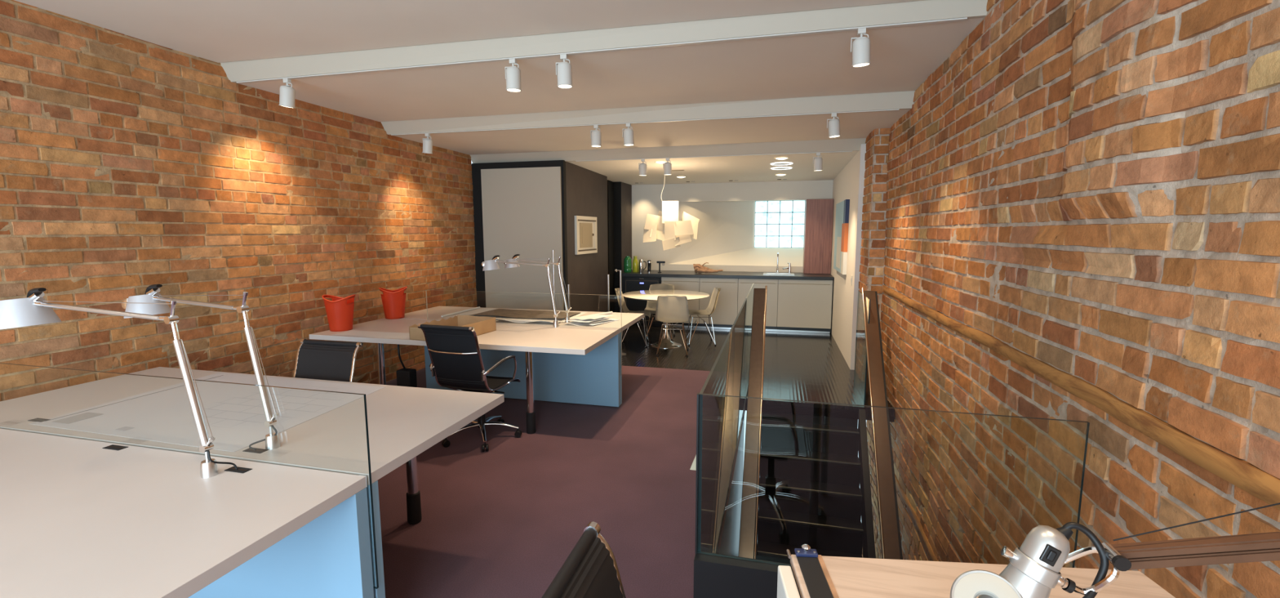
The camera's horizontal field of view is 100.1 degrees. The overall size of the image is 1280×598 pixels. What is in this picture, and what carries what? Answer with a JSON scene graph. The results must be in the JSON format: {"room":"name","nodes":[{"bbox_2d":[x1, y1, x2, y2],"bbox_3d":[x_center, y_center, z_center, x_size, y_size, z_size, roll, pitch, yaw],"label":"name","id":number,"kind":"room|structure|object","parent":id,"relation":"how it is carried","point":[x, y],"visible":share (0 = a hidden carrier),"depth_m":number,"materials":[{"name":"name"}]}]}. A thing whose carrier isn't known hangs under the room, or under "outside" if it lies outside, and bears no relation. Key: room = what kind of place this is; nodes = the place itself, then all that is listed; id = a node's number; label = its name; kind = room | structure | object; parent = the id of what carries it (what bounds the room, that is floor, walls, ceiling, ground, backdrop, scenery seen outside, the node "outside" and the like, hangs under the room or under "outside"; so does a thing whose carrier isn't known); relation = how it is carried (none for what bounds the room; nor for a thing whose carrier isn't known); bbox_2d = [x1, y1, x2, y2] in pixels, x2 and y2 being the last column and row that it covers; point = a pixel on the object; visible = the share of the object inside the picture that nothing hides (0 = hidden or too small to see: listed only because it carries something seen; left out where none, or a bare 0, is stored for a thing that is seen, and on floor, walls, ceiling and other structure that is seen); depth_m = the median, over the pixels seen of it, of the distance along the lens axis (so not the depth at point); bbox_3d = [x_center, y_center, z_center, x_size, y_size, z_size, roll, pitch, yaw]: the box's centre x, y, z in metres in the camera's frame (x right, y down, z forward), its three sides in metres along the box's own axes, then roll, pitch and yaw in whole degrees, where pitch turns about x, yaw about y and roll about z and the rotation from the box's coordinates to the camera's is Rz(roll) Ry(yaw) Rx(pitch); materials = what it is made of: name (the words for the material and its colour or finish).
{"room":"open-plan office","nodes":[
{"label":"open-plan office","id":0,"kind":"room"},
{"bbox_2d":[0,0,477,401],"bbox_3d":[-3.557,-0.249,3.027,0.245,3.000,9.323,2,7,14],"label":"wall","id":1,"kind":"structure","parent":0,"point":[128,164],"depth_m":3.84,"materials":[{"name":"brick"}]},
{"bbox_2d":[14,0,982,154],"bbox_3d":[-0.958,-1.538,2.166,5.230,0.440,9.260,2,7,14],"label":"ceiling","id":2,"kind":"structure","parent":0,"point":[902,58],"depth_m":3.73,"materials":[{"name":"paint"}]},
{"bbox_2d":[235,17,967,84],"bbox_3d":[-0.627,-1.615,3.563,5.043,0.046,0.031,1,7,13],"label":"track","id":3,"kind":"object","parent":2,"relation":"attached to","point":[964,19],"visible":1,"depth_m":3.43,"materials":[{"name":"white metal"}]},
{"bbox_2d":[278,78,295,108],"bbox_3d":[-2.661,-1.546,4.040,0.124,0.208,0.107,2,7,14],"label":"track spotlight","id":4,"kind":"object","parent":3,"relation":"attached to","point":[287,94],"visible":1,"depth_m":4.01,"materials":[{"name":"white metal"}]},
{"bbox_2d":[505,58,521,92],"bbox_3d":[-0.859,-1.515,3.630,0.107,0.202,0.105,2,7,14],"label":"track spotlight","id":5,"kind":"object","parent":3,"relation":"attached to","point":[513,73],"visible":1,"depth_m":3.60,"materials":[{"name":"white metal"}]},
{"bbox_2d":[555,53,573,88],"bbox_3d":[-0.501,-1.508,3.550,0.111,0.202,0.104,2,7,14],"label":"track spotlight","id":6,"kind":"object","parent":3,"relation":"attached to","point":[563,69],"visible":1,"depth_m":3.52,"materials":[{"name":"white metal"}]},
{"bbox_2d":[850,27,871,66],"bbox_3d":[1.302,-1.475,3.148,0.113,0.205,0.104,-5,9,-34],"label":"track spotlight","id":7,"kind":"object","parent":3,"relation":"attached to","point":[860,45],"visible":1,"depth_m":3.12,"materials":[{"name":"white metal"}]},
{"bbox_2d":[391,108,899,135],"bbox_3d":[-0.205,-1.704,5.216,5.044,0.021,0.031,1,7,12],"label":"track","id":8,"kind":"object","parent":2,"relation":"attached to","point":[898,108],"visible":1,"depth_m":5.12,"materials":[{"name":"white metal"}]},
{"bbox_2d":[422,133,432,153],"bbox_3d":[-2.257,-1.645,5.692,0.120,0.207,0.113,2,7,14],"label":"track spotlight","id":9,"kind":"object","parent":8,"relation":"attached to","point":[427,142],"visible":1,"depth_m":5.66,"materials":[{"name":"white metal"}]},
{"bbox_2d":[590,124,601,146],"bbox_3d":[-0.433,-1.605,5.279,0.107,0.202,0.104,2,7,14],"label":"track spotlight","id":10,"kind":"object","parent":8,"relation":"attached to","point":[596,135],"visible":1,"depth_m":5.25,"materials":[{"name":"white metal"}]},
{"bbox_2d":[622,123,634,145],"bbox_3d":[-0.107,-1.597,5.210,0.105,0.202,0.104,-5,9,-36],"label":"track spotlight","id":11,"kind":"object","parent":8,"relation":"attached to","point":[628,134],"visible":1,"depth_m":5.18,"materials":[{"name":"white metal"}]},
{"bbox_2d":[826,112,840,137],"bbox_3d":[1.737,-1.554,4.801,0.120,0.204,0.104,2,7,14],"label":"track spotlight","id":12,"kind":"object","parent":8,"relation":"attached to","point":[833,123],"visible":1,"depth_m":4.77,"materials":[{"name":"white metal"}]},
{"bbox_2d":[471,161,608,311],"bbox_3d":[-1.277,-0.765,8.918,1.495,2.560,3.100,2,7,14],"label":"wall","id":13,"kind":"structure","parent":0,"point":[586,188],"depth_m":7.94,"materials":[{"name":"brown paint"}]},
{"bbox_2d":[471,160,568,310],"bbox_3d":[-1.645,-0.574,7.383,1.348,2.560,0.080,2,7,14],"label":"trim","id":14,"kind":"structure","parent":13,"relation":"attached to","point":[476,167],"depth_m":7.35,"materials":[{"name":"black"}]},
{"bbox_2d":[480,166,564,310],"bbox_3d":[-1.600,-0.528,7.320,1.160,2.465,0.030,2,7,14],"label":"door","id":15,"kind":"structure","parent":13,"relation":"in","point":[522,206],"depth_m":7.26,"materials":[{"name":"beige laminate"}]},
{"bbox_2d":[574,215,597,254],"bbox_3d":[-0.778,-0.935,7.843,0.046,0.540,0.801,2,7,16],"label":"wall frame","id":16,"kind":"object","parent":13,"relation":"attached to","point":[585,227],"visible":1,"depth_m":7.78,"materials":[{"name":"beige"}]},
{"bbox_2d":[607,179,622,312],"bbox_3d":[-0.441,-0.830,9.423,0.155,2.560,0.300,2,7,14],"label":"trim","id":17,"kind":"structure","parent":13,"relation":"attached to","point":[614,188],"depth_m":9.48,"materials":[{"name":"black"}]},
{"bbox_2d":[621,182,631,271],"bbox_3d":[-0.312,-0.881,9.831,0.200,2.560,0.560,2,7,14],"label":"wall","id":18,"kind":"structure","parent":0,"point":[626,188],"depth_m":9.71,"materials":[{"name":"brown paint"}]},
{"bbox_2d":[377,324,894,597],"bbox_3d":[-0.551,1.185,4.087,5.190,0.121,12.500,2,7,14],"label":"floor","id":19,"kind":"structure","parent":0,"point":[502,521],"depth_m":3.53,"materials":[{"name":"carpet"}]},
{"bbox_2d":[0,366,504,597],"bbox_3d":[-2.192,0.965,2.386,2.515,0.743,1.870,2,7,14],"label":"desk","id":20,"kind":"object","parent":19,"relation":"on","point":[79,517],"visible":0.91,"depth_m":1.96,"materials":[{"name":"white laminate"}]},
{"bbox_2d":[27,417,50,422],"bbox_3d":[-2.842,0.572,2.535,0.090,0.003,0.036,2,7,14],"label":"cable grommet","id":21,"kind":"object","parent":20,"relation":"on","point":[39,420],"visible":1,"depth_m":2.53,"materials":[{"name":"black"}]},
{"bbox_2d":[102,444,128,450],"bbox_3d":[-2.162,0.611,2.209,0.090,0.003,0.036,2,7,14],"label":"cable grommet","id":22,"kind":"object","parent":20,"relation":"on","point":[112,446],"visible":1,"depth_m":2.21,"materials":[{"name":"black"}]},
{"bbox_2d":[0,287,238,478],"bbox_3d":[-1.937,0.302,1.950,0.855,0.680,0.180,1,7,10],"label":"desk lamp","id":23,"kind":"object","parent":20,"relation":"on","point":[33,309],"visible":1,"depth_m":1.93,"materials":[{"name":"silver metal"}]},
{"bbox_2d":[0,362,378,588],"bbox_3d":[-1.964,0.682,2.209,2.027,0.747,0.010,2,7,14],"label":"glass screen","id":24,"kind":"object","parent":20,"relation":"attached to","point":[365,398],"visible":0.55,"depth_m":1.98,"materials":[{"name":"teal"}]},
{"bbox_2d":[120,284,279,449],"bbox_3d":[-1.825,0.273,2.252,0.736,0.664,0.156,2,7,14],"label":"desk lamp","id":25,"kind":"object","parent":20,"relation":"on","point":[152,295],"visible":0.96,"depth_m":2.19,"materials":[{"name":"silver metal"}]},
{"bbox_2d":[30,372,384,451],"bbox_3d":[-2.149,0.540,2.779,1.300,0.002,0.950,2,7,14],"label":"paper sheet","id":26,"kind":"object","parent":20,"relation":"on","point":[235,414],"depth_m":2.68,"materials":[{"name":"grey"}]},
{"bbox_2d":[224,466,252,473],"bbox_3d":[-1.498,0.636,2.000,0.090,0.003,0.036,2,7,14],"label":"cable grommet","id":27,"kind":"object","parent":20,"relation":"on","point":[241,469],"visible":1,"depth_m":1.99,"materials":[{"name":"black"}]},
{"bbox_2d":[242,447,268,453],"bbox_3d":[-1.561,0.614,2.176,0.090,0.003,0.036,2,7,14],"label":"cable grommet","id":28,"kind":"object","parent":20,"relation":"on","point":[249,450],"visible":0.93,"depth_m":2.17,"materials":[{"name":"black"}]},
{"bbox_2d":[293,338,362,382],"bbox_3d":[-2.042,0.772,3.134,0.604,0.942,0.714,2,7,14],"label":"office chair","id":29,"kind":"object","parent":19,"relation":"on","point":[329,360],"visible":0.14,"depth_m":3.37,"materials":[{"name":"black leather"}]},
{"bbox_2d":[417,323,521,451],"bbox_3d":[-1.273,0.626,4.167,0.604,0.972,0.714,2,7,17],"label":"office chair","id":30,"kind":"object","parent":19,"relation":"on","point":[454,351],"visible":0.9,"depth_m":3.92,"materials":[{"name":"black leather"}]},
{"bbox_2d":[309,306,644,433],"bbox_3d":[-1.417,0.602,5.295,2.545,0.743,1.865,2,7,14],"label":"desk","id":31,"kind":"object","parent":19,"relation":"on","point":[571,363],"visible":0.66,"depth_m":5.00,"materials":[{"name":"white laminate"}]},
{"bbox_2d":[321,293,355,331],"bbox_3d":[-2.722,0.121,4.866,0.271,0.322,0.229,-1,7,-4],"label":"waste bin","id":32,"kind":"object","parent":31,"relation":"on","point":[340,310],"visible":1,"depth_m":4.79,"materials":[{"name":"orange plastic"}]},
{"bbox_2d":[332,330,409,338],"bbox_3d":[-2.222,0.308,4.641,0.870,0.003,0.250,2,7,14],"label":"blank sheet","id":33,"kind":"object","parent":31,"relation":"on","point":[357,333],"visible":0.87,"depth_m":4.64,"materials":[{"name":"white paper"}]},
{"bbox_2d":[378,285,407,319],"bbox_3d":[-2.546,0.035,5.549,0.271,0.322,0.229,-4,8,-25],"label":"waste bin","id":34,"kind":"object","parent":31,"relation":"on","point":[393,301],"visible":1,"depth_m":5.47,"materials":[{"name":"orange plastic"}]},
{"bbox_2d":[397,343,405,369],"bbox_3d":[-2.096,0.490,4.707,0.060,0.281,0.041,-2,7,-12],"label":"power cable","id":35,"kind":"object","parent":31,"relation":"hanging from","point":[398,350],"visible":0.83,"depth_m":4.69,"materials":[{"name":"black plastic"}]},
{"bbox_2d":[395,368,417,386],"bbox_3d":[-2.067,0.708,4.750,0.140,0.170,0.100,2,7,14],"label":"box","id":36,"kind":"object","parent":35,"relation":"hanging from","point":[406,377],"visible":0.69,"depth_m":4.71,"materials":[{"name":"black"}]},
{"bbox_2d":[408,314,496,341],"bbox_3d":[-1.600,0.249,4.625,0.420,0.123,0.600,3,8,20],"label":"cardboard box","id":37,"kind":"object","parent":31,"relation":"on","point":[482,324],"visible":0.6,"depth_m":4.74,"materials":[{"name":"cardboard"}]},
{"bbox_2d":[440,306,479,316],"bbox_3d":[-1.969,0.139,5.923,0.020,0.019,0.700,2,7,16],"label":"paper roll","id":38,"kind":"object","parent":31,"relation":"on","point":[478,307],"visible":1,"depth_m":5.88,"materials":[{"name":"white"}]},
{"bbox_2d":[448,307,587,321],"bbox_3d":[-1.294,0.154,5.777,1.320,0.026,0.690,2,7,14],"label":"print","id":39,"kind":"object","parent":31,"relation":"on","point":[523,313],"depth_m":5.70},
{"bbox_2d":[481,254,559,327],"bbox_3d":[-1.119,-0.079,5.063,0.776,0.664,0.164,2,7,14],"label":"desk lamp","id":40,"kind":"object","parent":31,"relation":"on","point":[492,264],"visible":1,"depth_m":5.01,"materials":[{"name":"silver metal"}]},
{"bbox_2d":[426,289,622,374],"bbox_3d":[-1.164,0.309,5.198,2.047,0.747,0.010,2,7,14],"label":"glass screen","id":41,"kind":"object","parent":31,"relation":"attached to","point":[441,290],"visible":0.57,"depth_m":5.12,"materials":[{"name":"clear"}]},
{"bbox_2d":[495,319,559,322],"bbox_3d":[-1.118,0.211,5.278,0.690,0.032,0.165,2,7,14],"label":"sheet","id":42,"kind":"object","parent":31,"relation":"on","point":[509,320],"visible":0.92,"depth_m":5.25,"materials":[{"name":"white paper"}]},
{"bbox_2d":[503,253,571,322],"bbox_3d":[-1.009,-0.110,5.312,0.702,0.664,0.152,2,7,14],"label":"desk lamp","id":43,"kind":"object","parent":31,"relation":"on","point":[515,256],"visible":0.9,"depth_m":5.25,"materials":[{"name":"silver metal"}]},
{"bbox_2d":[569,311,613,319],"bbox_3d":[-0.505,0.176,5.576,0.026,0.025,0.631,6,9,39],"label":"paper roll","id":44,"kind":"object","parent":31,"relation":"on","point":[609,312],"visible":0.47,"depth_m":5.67,"materials":[{"name":"white"}]},
{"bbox_2d":[564,319,618,325],"bbox_3d":[-0.464,0.222,5.254,0.275,0.013,0.534,4,8,32],"label":"loose sheet","id":45,"kind":"object","parent":31,"relation":"on","point":[611,320],"visible":0.45,"depth_m":5.15,"materials":[{"name":"white paper"}]},
{"bbox_2d":[567,318,615,323],"bbox_3d":[-0.466,0.212,5.243,0.256,0.009,0.465,4,8,32],"label":"loose sheet","id":46,"kind":"object","parent":45,"relation":"on","point":[604,319],"visible":0.54,"depth_m":5.18,"materials":[{"name":"white paper"}]},
{"bbox_2d":[565,317,608,322],"bbox_3d":[-0.517,0.198,5.244,0.270,0.010,0.392,4,8,30],"label":"loose sheet","id":47,"kind":"object","parent":46,"relation":"on","point":[588,320],"visible":0.73,"depth_m":5.18,"materials":[{"name":"white paper"}]},
{"bbox_2d":[573,314,610,319],"bbox_3d":[-0.476,0.175,5.303,0.229,0.013,0.424,4,8,27],"label":"loose sheet","id":48,"kind":"object","parent":47,"relation":"on","point":[593,317],"visible":1,"depth_m":5.27,"materials":[{"name":"white paper"}]},
{"bbox_2d":[551,249,555,306],"bbox_3d":[-1.049,0.105,6.576,0.140,1.408,0.140,2,7,14],"label":"steel post","id":49,"kind":"object","parent":19,"relation":"on","point":[553,251],"visible":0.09,"depth_m":6.52,"materials":[{"name":"grey"}]},
{"bbox_2d":[567,284,569,309],"bbox_3d":[-0.871,0.312,6.608,0.140,0.988,0.140,2,7,14],"label":"steel post","id":50,"kind":"object","parent":19,"relation":"on","point":[568,285],"visible":0.09,"depth_m":6.55,"materials":[{"name":"grey"}]},
{"bbox_2d":[542,520,626,597],"bbox_3d":[0.171,1.021,0.976,0.714,0.972,0.604,2,7,14],"label":"office chair","id":51,"kind":"object","parent":19,"relation":"on","point":[590,570],"visible":1,"depth_m":1.12,"materials":[{"name":"black leather"}]},
{"bbox_2d":[607,274,609,311],"bbox_3d":[-0.393,0.240,6.736,0.140,1.098,0.140,2,7,14],"label":"steel post","id":52,"kind":"object","parent":19,"relation":"on","point":[608,275],"visible":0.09,"depth_m":6.69,"materials":[{"name":"grey"}]},
{"bbox_2d":[614,269,626,355],"bbox_3d":[-0.259,0.174,7.109,0.148,1.136,0.140,2,7,14],"label":"steel post","id":53,"kind":"object","parent":19,"relation":"on","point":[615,270],"visible":0.63,"depth_m":7.08,"materials":[{"name":"grey"}]},
{"bbox_2d":[614,288,650,346],"bbox_3d":[-0.107,0.256,7.772,0.515,0.812,0.470,0,7,4],"label":"shell chair","id":54,"kind":"object","parent":19,"relation":"on","point":[624,309],"visible":0.6,"depth_m":7.90,"materials":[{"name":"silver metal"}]},
{"bbox_2d":[622,275,662,326],"bbox_3d":[0.122,-0.006,9.642,0.695,0.863,0.858,2,7,14],"label":"wine fridge","id":55,"kind":"object","parent":19,"relation":"on","point":[629,283],"visible":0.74,"depth_m":9.25,"materials":[{"name":"black paint"}]},
{"bbox_2d":[644,283,675,340],"bbox_3d":[0.316,0.193,8.272,0.470,0.812,0.515,1,7,9],"label":"shell chair","id":56,"kind":"object","parent":19,"relation":"on","point":[651,306],"visible":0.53,"depth_m":8.42,"materials":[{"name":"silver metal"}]},
{"bbox_2d":[622,289,709,348],"bbox_3d":[0.369,0.301,7.692,1.240,0.740,1.240,2,7,14],"label":"dining table","id":57,"kind":"object","parent":19,"relation":"on","point":[645,295],"visible":0.71,"depth_m":7.64,"materials":[{"name":"beige"}]},
{"bbox_2d":[654,294,690,355],"bbox_3d":[0.439,0.329,7.181,0.470,0.812,0.515,1,7,6],"label":"shell chair","id":58,"kind":"object","parent":19,"relation":"on","point":[669,308],"visible":1,"depth_m":6.99,"materials":[{"name":"beige plastic"}]},
{"bbox_2d":[661,276,699,325],"bbox_3d":[0.783,0.012,9.484,0.653,0.863,0.840,2,7,14],"label":"base cabinet","id":59,"kind":"object","parent":19,"relation":"on","point":[679,282],"visible":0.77,"depth_m":9.04,"materials":[{"name":"beige paint"}]},
{"bbox_2d":[686,287,720,345],"bbox_3d":[0.919,0.244,7.852,0.515,0.812,0.470,0,7,-1],"label":"shell chair","id":60,"kind":"object","parent":19,"relation":"on","point":[711,307],"visible":0.83,"depth_m":7.93,"materials":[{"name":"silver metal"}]},
{"bbox_2d":[699,277,737,327],"bbox_3d":[1.407,0.031,9.325,0.631,0.863,0.840,2,7,14],"label":"base cabinet","id":61,"kind":"object","parent":19,"relation":"on","point":[725,313],"visible":0.8,"depth_m":8.91,"materials":[{"name":"beige paint"}]},
{"bbox_2d":[737,278,777,328],"bbox_3d":[2.022,0.049,9.169,0.635,0.863,0.840,2,7,14],"label":"base cabinet","id":62,"kind":"object","parent":19,"relation":"on","point":[744,285],"visible":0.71,"depth_m":8.73,"materials":[{"name":"beige paint"}]},
{"bbox_2d":[777,279,832,331],"bbox_3d":[2.736,0.070,8.988,0.833,0.863,0.840,2,7,14],"label":"base cabinet","id":63,"kind":"object","parent":19,"relation":"on","point":[804,304],"visible":0.97,"depth_m":8.58,"materials":[{"name":"beige paint"}]},
{"bbox_2d":[618,269,834,279],"bbox_3d":[1.444,-0.421,9.246,3.508,0.050,0.874,2,7,14],"label":"countertop","id":64,"kind":"structure","parent":63,"relation":"on","point":[684,273],"depth_m":8.97,"materials":[{"name":"grey stone"}]},
{"bbox_2d":[623,255,631,272],"bbox_3d":[-0.217,-0.616,9.465,0.140,0.286,0.140,2,7,14],"label":"bottle","id":65,"kind":"object","parent":64,"relation":"on","point":[627,260],"visible":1,"depth_m":9.41,"materials":[{"name":"green glass"}]},
{"bbox_2d":[632,255,638,271],"bbox_3d":[-0.081,-0.617,9.472,0.104,0.286,0.104,2,7,14],"label":"bottle","id":66,"kind":"object","parent":64,"relation":"on","point":[635,263],"visible":1,"depth_m":9.43,"materials":[{"name":"yellow"}]},
{"bbox_2d":[638,258,646,272],"bbox_3d":[0.035,-0.588,9.425,0.138,0.240,0.095,6,9,40],"label":"jug","id":67,"kind":"object","parent":64,"relation":"on","point":[641,267],"visible":1,"depth_m":9.40,"materials":[{"name":"silver metal"}]},
{"bbox_2d":[647,259,651,272],"bbox_3d":[0.164,-0.573,9.404,0.075,0.215,0.074,2,7,14],"label":"pepper mill","id":68,"kind":"object","parent":64,"relation":"on","point":[649,261],"visible":1,"depth_m":9.38,"materials":[{"name":"black paint"}]},
{"bbox_2d":[656,261,665,272],"bbox_3d":[0.365,-0.560,9.354,0.145,0.200,0.070,2,7,14],"label":"bottle opener","id":69,"kind":"object","parent":64,"relation":"on","point":[659,262],"visible":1,"depth_m":9.34,"materials":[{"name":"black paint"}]},
{"bbox_2d":[693,262,723,273],"bbox_3d":[1.154,-0.528,9.134,0.512,0.188,0.157,2,7,14],"label":"driftwood","id":70,"kind":"object","parent":64,"relation":"on","point":[698,268],"visible":1,"depth_m":9.13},
{"bbox_2d":[775,252,778,272],"bbox_3d":[2.351,-0.618,9.151,0.056,0.359,0.148,2,7,14],"label":"faucet","id":71,"kind":"object","parent":64,"relation":"on","point":[777,268],"visible":1,"depth_m":9.19,"materials":[{"name":"silver metal"}]},
{"bbox_2d":[763,272,794,275],"bbox_3d":[2.325,-0.420,8.991,0.500,0.007,0.420,2,7,14],"label":"sink","id":72,"kind":"object","parent":64,"relation":"in","point":[767,273],"visible":1,"depth_m":8.97,"materials":[{"name":"silver metal"}]},
{"bbox_2d":[766,272,791,274],"bbox_3d":[2.326,-0.418,8.996,0.400,0.002,0.290,2,7,14],"label":"basin","id":73,"kind":"object","parent":72,"relation":"in","point":[766,273],"depth_m":9.03,"materials":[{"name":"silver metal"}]},
{"bbox_2d":[782,262,791,272],"bbox_3d":[2.499,-0.527,9.133,0.173,0.183,0.048,-3,8,-23],"label":"mixer tap","id":74,"kind":"object","parent":64,"relation":"on","point":[788,268],"visible":0.97,"depth_m":9.14,"materials":[{"name":"silver metal"}]},
{"bbox_2d":[803,198,833,274],"bbox_3d":[3.008,-1.052,9.060,0.430,1.239,0.306,2,7,14],"label":"cabinet","id":75,"kind":"object","parent":64,"relation":"on","point":[819,213],"visible":1,"depth_m":8.91,"materials":[{"name":"brown wood"}]},
{"bbox_2d":[667,324,830,333],"bbox_3d":[1.708,0.499,8.924,2.750,0.031,0.014,2,7,14],"label":"strip","id":76,"kind":"object","parent":63,"relation":"attached to","point":[677,326],"visible":0.71,"depth_m":8.79,"materials":[{"name":"silver metal"}]},
{"bbox_2d":[689,283,1089,597],"bbox_3d":[1.354,0.610,4.055,1.279,1.020,4.540,2,7,14],"label":"guard","id":77,"kind":"object","parent":19,"relation":"on","point":[722,398],"visible":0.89,"depth_m":2.26,"materials":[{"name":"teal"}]},
{"bbox_2d":[786,543,1175,597],"bbox_3d":[0.668,1.061,0.841,0.743,0.924,0.806,0,7,5],"label":"table","id":78,"kind":"object","parent":19,"relation":"on","point":[816,575],"visible":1,"depth_m":1.12,"materials":[{"name":"brown wood"}]},
{"bbox_2d":[777,564,799,597],"bbox_3d":[0.283,0.676,0.803,0.028,0.098,0.760,0,7,5],"label":"paper tray","id":79,"kind":"object","parent":78,"relation":"hanging from","point":[787,587],"visible":1,"depth_m":1.12,"materials":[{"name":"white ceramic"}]},
{"bbox_2d":[568,151,857,184],"bbox_3d":[0.607,-2.209,8.253,5.230,0.618,3.200,2,7,14],"label":"ceiling","id":80,"kind":"structure","parent":0,"point":[750,168],"depth_m":7.77,"materials":[{"name":"white paint"}]},
{"bbox_2d":[643,174,699,249],"bbox_3d":[0.441,-1.271,7.540,0.822,1.168,0.285,2,7,14],"label":"pendant","id":81,"kind":"object","parent":80,"relation":"hanging from","point":[677,232],"visible":0.95,"depth_m":7.56,"materials":[{"name":"beige"}]},
{"bbox_2d":[575,151,852,161],"bbox_3d":[0.802,-1.755,6.614,3.401,0.017,0.031,2,7,15],"label":"track","id":82,"kind":"object","parent":80,"relation":"attached to","point":[834,151],"visible":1,"depth_m":6.57,"materials":[{"name":"white paint"}]},
{"bbox_2d":[638,159,647,175],"bbox_3d":[0.037,-1.677,6.839,0.106,0.203,0.108,2,7,14],"label":"track spotlight","id":83,"kind":"object","parent":82,"relation":"attached to","point":[642,166],"visible":1,"depth_m":6.80,"materials":[{"name":"white metal"}]},
{"bbox_2d":[662,158,671,174],"bbox_3d":[0.348,-1.666,6.755,0.111,0.203,0.108,2,7,14],"label":"track spotlight","id":84,"kind":"object","parent":82,"relation":"attached to","point":[667,166],"visible":1,"depth_m":6.72,"materials":[{"name":"white metal"}]},
{"bbox_2d":[813,152,822,170],"bbox_3d":[2.090,-1.606,6.286,0.110,0.204,0.104,-5,9,-37],"label":"track spotlight","id":85,"kind":"object","parent":82,"relation":"attached to","point":[818,161],"visible":1,"depth_m":6.25,"materials":[{"name":"white metal"}]},
{"bbox_2d":[770,166,791,169],"bbox_3d":[2.010,-1.857,7.623,0.296,0.008,0.296,2,7,14],"label":"ring","id":86,"kind":"object","parent":80,"relation":"attached to","point":[778,167],"visible":1,"depth_m":7.61,"materials":[{"name":"white"}]},
{"bbox_2d":[770,161,792,164],"bbox_3d":[1.899,-1.812,7.190,0.296,0.008,0.296,2,7,14],"label":"ring","id":87,"kind":"object","parent":80,"relation":"attached to","point":[781,162],"visible":1,"depth_m":7.19,"materials":[{"name":"white"}]},
{"bbox_2d":[773,156,789,159],"bbox_3d":[1.778,-1.758,6.728,0.189,0.018,0.189,2,7,14],"label":"recessed light","id":88,"kind":"object","parent":80,"relation":"in","point":[779,157],"visible":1,"depth_m":6.69,"materials":[{"name":"white ceramic"}]},
{"bbox_2d":[719,416,744,555],"bbox_3d":[1.262,2.385,3.650,1.392,2.399,3.310,2,7,14],"label":"wall","id":89,"kind":"structure","parent":0,"point":[730,540],"depth_m":4.28,"materials":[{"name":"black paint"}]},
{"bbox_2d":[631,179,833,272],"bbox_3d":[1.613,-0.919,9.949,3.620,2.600,0.670,2,7,14],"label":"wall","id":90,"kind":"structure","parent":0,"point":[726,211],"depth_m":9.84,"materials":[{"name":"white paint"}]},
{"bbox_2d":[754,200,804,247],"bbox_3d":[2.574,-1.378,9.892,0.915,0.880,0.095,2,7,14],"label":"window","id":91,"kind":"structure","parent":90,"relation":"in","point":[778,224],"depth_m":9.85,"materials":[{"name":"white glass"}]},
{"bbox_2d":[830,143,866,369],"bbox_3d":[3.099,-0.644,7.713,0.425,2.600,3.280,2,7,14],"label":"wall","id":92,"kind":"structure","parent":0,"point":[849,184],"depth_m":6.66,"materials":[{"name":"white paint"}]},
{"bbox_2d":[833,199,849,274],"bbox_3d":[2.806,-0.868,7.493,0.045,0.962,1.235,2,7,14],"label":"canvas painting","id":93,"kind":"object","parent":92,"relation":"attached to","point":[842,221],"visible":1,"depth_m":7.20,"materials":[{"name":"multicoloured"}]},
{"bbox_2d":[855,128,890,381],"bbox_3d":[2.590,-0.447,5.938,0.236,2.850,0.638,2,7,14],"label":"wall","id":94,"kind":"structure","parent":0,"point":[874,255],"depth_m":5.65,"materials":[{"name":"brick"}]},
{"bbox_2d":[469,137,866,163],"bbox_3d":[0.203,-1.843,6.705,5.232,0.156,0.175,2,7,15],"label":"ceiling beam","id":95,"kind":"structure","parent":94,"relation":"attached to","point":[835,144],"depth_m":6.61,"materials":[{"name":"beige paint"}]},
{"bbox_2d":[862,0,1279,597],"bbox_3d":[1.621,1.103,1.801,0.301,5.400,9.205,2,7,14],"label":"wall","id":96,"kind":"structure","parent":0,"point":[1091,188],"depth_m":1.88,"materials":[{"name":"brick"}]},
{"bbox_2d":[220,0,987,83],"bbox_3d":[-0.609,-1.674,3.526,5.237,0.156,0.130,1,7,12],"label":"beam","id":97,"kind":"structure","parent":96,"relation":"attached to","point":[921,10],"depth_m":3.42,"materials":[{"name":"beige paint"}]},
{"bbox_2d":[380,90,915,134],"bbox_3d":[-0.188,-1.786,5.174,5.240,0.176,0.149,1,7,12],"label":"ceiling beam","id":98,"kind":"structure","parent":96,"relation":"attached to","point":[894,100],"depth_m":5.06,"materials":[{"name":"beige paint"}]},
{"bbox_2d":[894,473,938,560],"bbox_3d":[2.030,1.722,3.775,0.068,0.180,3.950,2,7,14],"label":"trim","id":99,"kind":"structure","parent":96,"relation":"attached to","point":[903,495],"depth_m":4.06,"materials":[{"name":"wood"}]},
{"bbox_2d":[883,285,1279,509],"bbox_3d":[1.483,0.392,1.461,0.070,0.092,8.450,2,7,14],"label":"handrail","id":100,"kind":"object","parent":96,"relation":"attached to","point":[1238,472],"depth_m":1.61,"materials":[{"name":"wood"}]},
{"bbox_2d":[950,502,1279,597],"bbox_3d":[0.912,0.872,0.889,0.770,1.286,0.160,1,7,9],"label":"lamp","id":101,"kind":"object","parent":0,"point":[1033,570],"visible":1,"depth_m":0.88,"materials":[{"name":"metal"}]},
{"bbox_2d":[1039,543,1062,566],"bbox_3d":[0.679,0.423,0.889,0.031,0.036,0.017,3,8,20],"label":"switch","id":102,"kind":"object","parent":101,"relation":"attached to","point":[1050,554],"depth_m":0.88,"materials":[{"name":"black"}]},
{"bbox_3d":[1.414,3.528,4.383,1.392,0.050,4.520,2,7,14],"label":"floor","id":103,"kind":"structure","parent":0,"visible":0},
{"bbox_2d":[738,285,902,564],"bbox_3d":[1.512,1.706,4.689,1.165,3.471,2.685,2,7,14],"label":"staircase","id":104,"kind":"structure","parent":103,"relation":"on","point":[806,481],"depth_m":4.77,"materials":[{"name":"black rubber"}]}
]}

